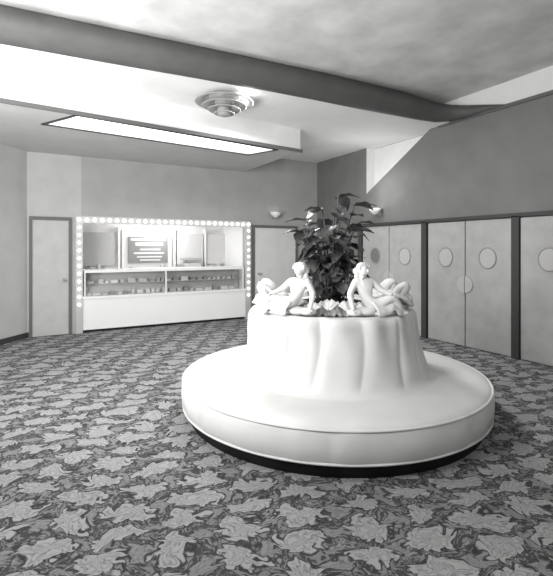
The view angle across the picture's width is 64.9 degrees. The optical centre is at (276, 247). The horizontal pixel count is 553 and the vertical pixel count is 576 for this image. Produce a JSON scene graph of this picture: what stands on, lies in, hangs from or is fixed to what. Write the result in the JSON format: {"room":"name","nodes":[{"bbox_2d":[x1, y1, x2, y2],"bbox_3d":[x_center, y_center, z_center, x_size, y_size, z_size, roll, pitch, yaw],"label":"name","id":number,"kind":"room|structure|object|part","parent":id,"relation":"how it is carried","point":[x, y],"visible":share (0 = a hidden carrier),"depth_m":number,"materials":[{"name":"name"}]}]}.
{"room":"cinema lobby","nodes":[
{"label":"cinema lobby","id":0,"kind":"room"},
{"bbox_2d":[0,144,26,338],"bbox_3d":[-3.362,-0.425,2.231,1.583,3.950,10.778,0,0,-19],"label":"wall","id":1,"kind":"structure","parent":0,"point":[13,161],"depth_m":7.20,"materials":[{"name":"paint"}]},
{"bbox_2d":[1,333,27,344],"bbox_3d":[-4.357,1.505,7.233,0.020,0.090,0.583,0,0,10],"label":"baseboard","id":2,"kind":"structure","parent":1,"relation":"attached to","point":[24,335],"depth_m":7.21,"materials":[{"name":"grey wood"}]},
{"bbox_2d":[0,68,299,171],"bbox_3d":[-2.623,-1.860,6.735,6.070,0.380,3.020,0,0,-29],"label":"ceiling","id":3,"kind":"structure","parent":0,"point":[21,128],"depth_m":6.51,"materials":[{"name":"white paint"}]},
{"bbox_2d":[0,98,302,152],"bbox_3d":[-2.042,-1.675,5.725,6.146,0.050,0.030,0,0,-36],"label":"trim","id":4,"kind":"structure","parent":3,"relation":"attached to","point":[2,100],"depth_m":5.83,"materials":[{"name":"grey paint"}]},
{"bbox_2d":[41,115,278,155],"bbox_3d":[-1.544,-1.665,6.584,3.495,0.014,0.749,0,0,-36],"label":"trim","id":5,"kind":"structure","parent":3,"relation":"attached to","point":[71,116],"depth_m":6.47,"materials":[{"name":"grey"}]},
{"bbox_2d":[27,151,316,336],"bbox_3d":[-1.639,-0.250,9.098,6.210,3.600,0.150,0,0,-29],"label":"wall","id":6,"kind":"structure","parent":0,"point":[109,187],"depth_m":8.69,"materials":[{"name":"paint"}]},
{"bbox_2d":[29,216,71,337],"bbox_3d":[-3.984,0.500,7.679,0.670,2.100,0.044,0,0,-29],"label":"door frame","id":7,"kind":"structure","parent":6,"relation":"attached to","point":[31,218],"depth_m":7.63,"materials":[{"name":"grey wood"}]},
{"bbox_2d":[252,225,297,305],"bbox_3d":[-0.023,0.520,9.887,1.160,2.060,0.044,0,0,-29],"label":"door frame","id":8,"kind":"structure","parent":6,"relation":"attached to","point":[253,226],"depth_m":9.60,"materials":[{"name":"grey wood"}]},
{"bbox_2d":[270,212,280,218],"bbox_3d":[-0.022,-0.735,9.762,0.250,0.130,0.264,0,0,-29],"label":"wall sconce","id":9,"kind":"object","parent":6,"relation":"attached to","point":[274,214],"visible":1,"depth_m":9.68,"materials":[{"name":"white glass"}]},
{"bbox_2d":[0,44,448,162],"bbox_3d":[-1.580,-2.075,6.950,8.300,0.050,4.060,0,0,-29],"label":"ceiling","id":10,"kind":"structure","parent":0,"point":[327,130],"depth_m":6.17,"materials":[{"name":"white paint"}]},
{"bbox_2d":[195,90,252,116],"bbox_3d":[-0.703,-1.910,5.848,0.784,0.280,0.784,0,0,-29],"label":"diffuser","id":11,"kind":"object","parent":10,"relation":"attached to","point":[223,106],"depth_m":5.77,"materials":[{"name":"white metal"}]},
{"bbox_2d":[0,5,504,121],"bbox_3d":[-0.527,-2.210,4.892,8.144,0.380,1.321,0,0,-29],"label":"ceiling beam","id":12,"kind":"structure","parent":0,"point":[22,28],"depth_m":5.11,"materials":[{"name":"grey paint"}]},
{"bbox_2d":[0,318,552,575],"bbox_3d":[-0.299,1.600,4.550,8.400,0.100,12.300,0,0,-29],"label":"floor","id":13,"kind":"structure","parent":0,"point":[104,471],"depth_m":2.80,"materials":[{"name":"carpet"}]},
{"bbox_2d":[32,220,68,336],"bbox_3d":[-3.989,0.525,7.687,0.570,2.030,0.024,0,0,-29],"label":"leaf","id":14,"kind":"object","parent":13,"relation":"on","point":[50,238],"visible":1,"depth_m":7.68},
{"bbox_2d":[75,216,250,333],"bbox_3d":[-2.422,0.400,9.281,3.500,2.300,1.469,0,0,-29],"label":"stand","id":15,"kind":"object","parent":13,"relation":"on","point":[130,272],"visible":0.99,"depth_m":9.14,"materials":[{"name":"white wood"}]},
{"bbox_2d":[83,287,245,332],"bbox_3d":[-2.249,1.220,8.970,3.280,0.660,0.620,0,0,-29],"label":"counter","id":16,"kind":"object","parent":15,"relation":"on","point":[115,311],"depth_m":8.61,"materials":[{"name":"white wood"}]},
{"bbox_2d":[255,228,294,304],"bbox_3d":[-0.028,0.545,9.896,1.060,1.990,0.024,0,0,-29],"label":"door","id":17,"kind":"structure","parent":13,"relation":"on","point":[274,250],"depth_m":9.87,"materials":[{"name":"grey paint"}]},
{"bbox_2d":[181,278,494,477],"bbox_3d":[0.540,0.934,4.299,2.890,1.229,2.890,0,0,0],"label":"settee","id":18,"kind":"object","parent":13,"relation":"on","point":[335,393],"visible":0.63,"depth_m":3.42,"materials":[{"name":"white leather"}]},
{"bbox_2d":[255,262,315,315],"bbox_3d":[0.051,0.353,3.822,0.626,0.467,0.254,0,0,28],"label":"statuette","id":19,"kind":"object","parent":18,"relation":"on","point":[275,303],"visible":1,"depth_m":3.73,"materials":[{"name":"white paint"}]},
{"bbox_2d":[257,293,297,315],"bbox_3d":[0.011,0.487,3.844,0.319,0.186,0.254,0,0,28],"label":"drapery","id":20,"kind":"object","parent":19,"relation":"hanging from","point":[273,303],"depth_m":3.74,"materials":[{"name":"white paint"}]},
{"bbox_2d":[283,193,375,314],"bbox_3d":[0.558,0.039,4.337,0.859,1.154,0.832,0,0,20],"label":"potted plant","id":21,"kind":"object","parent":18,"relation":"on","point":[334,289],"visible":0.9,"depth_m":4.21,"materials":[{"name":"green plant"}]},
{"bbox_3d":[0.540,0.562,4.300,0.720,0.108,0.720,0,0,0],"label":"planter","id":22,"kind":"part","parent":21,"relation":"part of","materials":[{"name":"white paint"}]},
{"bbox_3d":[0.540,0.876,4.300,2.000,0.600,2.000,0,0,0],"label":"backrest","id":23,"kind":"part","parent":18,"relation":"part of","materials":[{"name":"white leather"}]},
{"bbox_3d":[0.541,1.308,4.299,2.892,0.277,2.892,0,0,0],"label":"seat","id":24,"kind":"part","parent":18,"relation":"part of","materials":[{"name":"white leather"}]},
{"bbox_2d":[347,262,407,316],"bbox_3d":[0.893,0.353,3.747,0.626,0.467,0.254,0,0,-20],"label":"statuette","id":25,"kind":"object","parent":18,"relation":"on","point":[387,304],"visible":1,"depth_m":3.67,"materials":[{"name":"white paint"}]},
{"bbox_2d":[363,294,405,316],"bbox_3d":[0.935,0.487,3.762,0.319,0.186,0.254,0,0,-20],"label":"drapery","id":26,"kind":"object","parent":25,"relation":"hanging from","point":[384,305],"depth_m":3.67,"materials":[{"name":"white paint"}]},
{"bbox_2d":[0,0,552,103],"bbox_3d":[0.918,-2.450,2.366,8.400,0.100,7.300,0,0,-29],"label":"ceiling","id":27,"kind":"structure","parent":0,"point":[438,51],"depth_m":4.84,"materials":[{"name":"paint"}]},
{"bbox_2d":[317,65,552,294],"bbox_3d":[3.595,-0.425,6.005,0.220,3.950,10.650,0,0,-29],"label":"wall","id":28,"kind":"structure","parent":0,"point":[500,161],"depth_m":6.90,"materials":[{"name":"paint"}]},
{"bbox_2d":[369,208,381,215],"bbox_3d":[1.934,-0.705,8.486,0.264,0.130,0.250,0,0,-29],"label":"wall sconce","id":29,"kind":"object","parent":28,"relation":"attached to","point":[376,211],"visible":0.96,"depth_m":8.42,"materials":[{"name":"white glass"}]},
{"bbox_2d":[363,226,388,288],"bbox_3d":[1.979,0.560,8.614,0.059,1.960,0.744,0,0,-29],"label":"leaf","id":30,"kind":"object","parent":28,"relation":"attached to","point":[380,239],"visible":0.29,"depth_m":8.52,"materials":[{"name":"white wood"}]},
{"bbox_2d":[370,247,379,263],"bbox_3d":[1.947,0.150,8.596,0.016,0.327,0.292,0,0,-29],"label":"porthole rim","id":31,"kind":"object","parent":30,"relation":"attached to","point":[374,247],"visible":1,"depth_m":8.59,"materials":[{"name":"grey metal"}]},
{"bbox_2d":[371,249,378,262],"bbox_3d":[1.948,0.150,8.597,0.001,0.291,0.260,0,0,-29],"label":"glass","id":32,"kind":"object","parent":31,"relation":"in","point":[375,253],"depth_m":8.59,"materials":[{"name":"grey glass"}]},
{"bbox_2d":[383,271,388,279],"bbox_3d":[2.095,0.570,8.328,0.018,0.270,0.135,0,0,-29],"label":"plate","id":33,"kind":"object","parent":30,"relation":"attached to","point":[386,274],"visible":0.66,"depth_m":8.30,"materials":[{"name":"grey metal"}]},
{"bbox_2d":[389,224,420,335],"bbox_3d":[2.359,0.560,7.933,0.059,1.960,0.784,0,0,-29],"label":"leaf","id":34,"kind":"object","parent":28,"relation":"attached to","point":[400,236],"visible":0.52,"depth_m":7.80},
{"bbox_2d":[398,247,410,264],"bbox_3d":[2.326,0.150,7.915,0.016,0.327,0.292,0,0,-29],"label":"porthole rim","id":35,"kind":"object","parent":34,"relation":"attached to","point":[403,247],"visible":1,"depth_m":7.89,"materials":[{"name":"grey metal"}]},
{"bbox_2d":[399,248,409,263],"bbox_3d":[2.328,0.150,7.916,0.001,0.291,0.260,0,0,-29],"label":"glass","id":36,"kind":"object","parent":35,"relation":"in","point":[404,256],"depth_m":7.92,"materials":[{"name":"white glass"}]},
{"bbox_2d":[428,221,465,345],"bbox_3d":[2.797,0.560,7.147,0.059,1.960,0.724,0,0,-29],"label":"leaf","id":37,"kind":"object","parent":28,"relation":"attached to","point":[446,303],"visible":0.98,"depth_m":7.12,"materials":[{"name":"grey paint"}]},
{"bbox_2d":[438,247,452,266],"bbox_3d":[2.765,0.150,7.128,0.016,0.327,0.292,0,0,-29],"label":"porthole rim","id":38,"kind":"object","parent":37,"relation":"attached to","point":[443,247],"visible":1,"depth_m":7.12,"materials":[{"name":"grey metal"}]},
{"bbox_2d":[439,249,451,265],"bbox_3d":[2.766,0.150,7.129,0.001,0.291,0.260,0,0,-29],"label":"glass","id":39,"kind":"object","parent":38,"relation":"in","point":[445,256],"depth_m":7.13,"materials":[{"name":"white glass"}]},
{"bbox_2d":[457,276,464,292],"bbox_3d":[2.908,0.570,6.869,0.018,0.270,0.135,0,0,-29],"label":"plate","id":40,"kind":"object","parent":37,"relation":"attached to","point":[461,280],"visible":1,"depth_m":6.84,"materials":[{"name":"grey metal"}]},
{"bbox_2d":[358,210,552,359],"bbox_3d":[3.377,0.530,6.079,0.090,2.040,6.780,0,0,-29],"label":"trim","id":41,"kind":"structure","parent":28,"relation":"attached to","point":[515,217],"depth_m":6.12,"materials":[{"name":"grey wood"}]},
{"bbox_2d":[466,218,510,356],"bbox_3d":[3.165,0.560,6.487,0.059,1.960,0.754,0,0,-29],"label":"leaf","id":42,"kind":"object","parent":28,"relation":"attached to","point":[488,303],"visible":0.77,"depth_m":6.43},
{"bbox_2d":[465,276,472,292],"bbox_3d":[2.980,0.570,6.741,0.018,0.270,0.135,0,0,-29],"label":"plate","id":43,"kind":"object","parent":42,"relation":"attached to","point":[468,282],"visible":1,"depth_m":6.74,"materials":[{"name":"grey metal"}]},
{"bbox_2d":[478,247,496,268],"bbox_3d":[3.132,0.150,6.469,0.016,0.327,0.292,0,0,-29],"label":"porthole rim","id":44,"kind":"object","parent":42,"relation":"attached to","point":[485,247],"visible":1,"depth_m":6.47,"materials":[{"name":"grey metal"}]},
{"bbox_2d":[480,249,494,267],"bbox_3d":[3.134,0.150,6.470,0.001,0.291,0.260,0,0,-29],"label":"glass","id":45,"kind":"object","parent":44,"relation":"in","point":[487,257],"depth_m":6.47,"materials":[{"name":"grey glass"}]},
{"bbox_2d":[437,90,552,127],"bbox_3d":[4.399,-2.045,4.307,0.030,0.050,6.900,0,0,-29],"label":"trim","id":46,"kind":"structure","parent":28,"relation":"attached to","point":[550,92],"depth_m":6.21,"materials":[{"name":"grey"}]},
{"bbox_2d":[521,216,552,365],"bbox_3d":[3.596,0.560,5.714,0.059,1.960,0.764,0,0,-29],"label":"leaf","id":47,"kind":"object","parent":28,"relation":"attached to","point":[536,232],"visible":1,"depth_m":5.85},
{"bbox_2d":[537,247,552,271],"bbox_3d":[3.563,0.150,5.696,0.016,0.327,0.292,0,0,-29],"label":"porthole rim","id":48,"kind":"object","parent":47,"relation":"attached to","point":[539,253],"visible":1,"depth_m":5.76,"materials":[{"name":"grey metal"}]},
{"bbox_2d":[539,249,552,269],"bbox_3d":[3.565,0.150,5.697,0.001,0.291,0.260,0,0,-29],"label":"glass","id":49,"kind":"object","parent":48,"relation":"in","point":[546,256],"depth_m":5.72,"materials":[{"name":"grey glass"}]}
]}

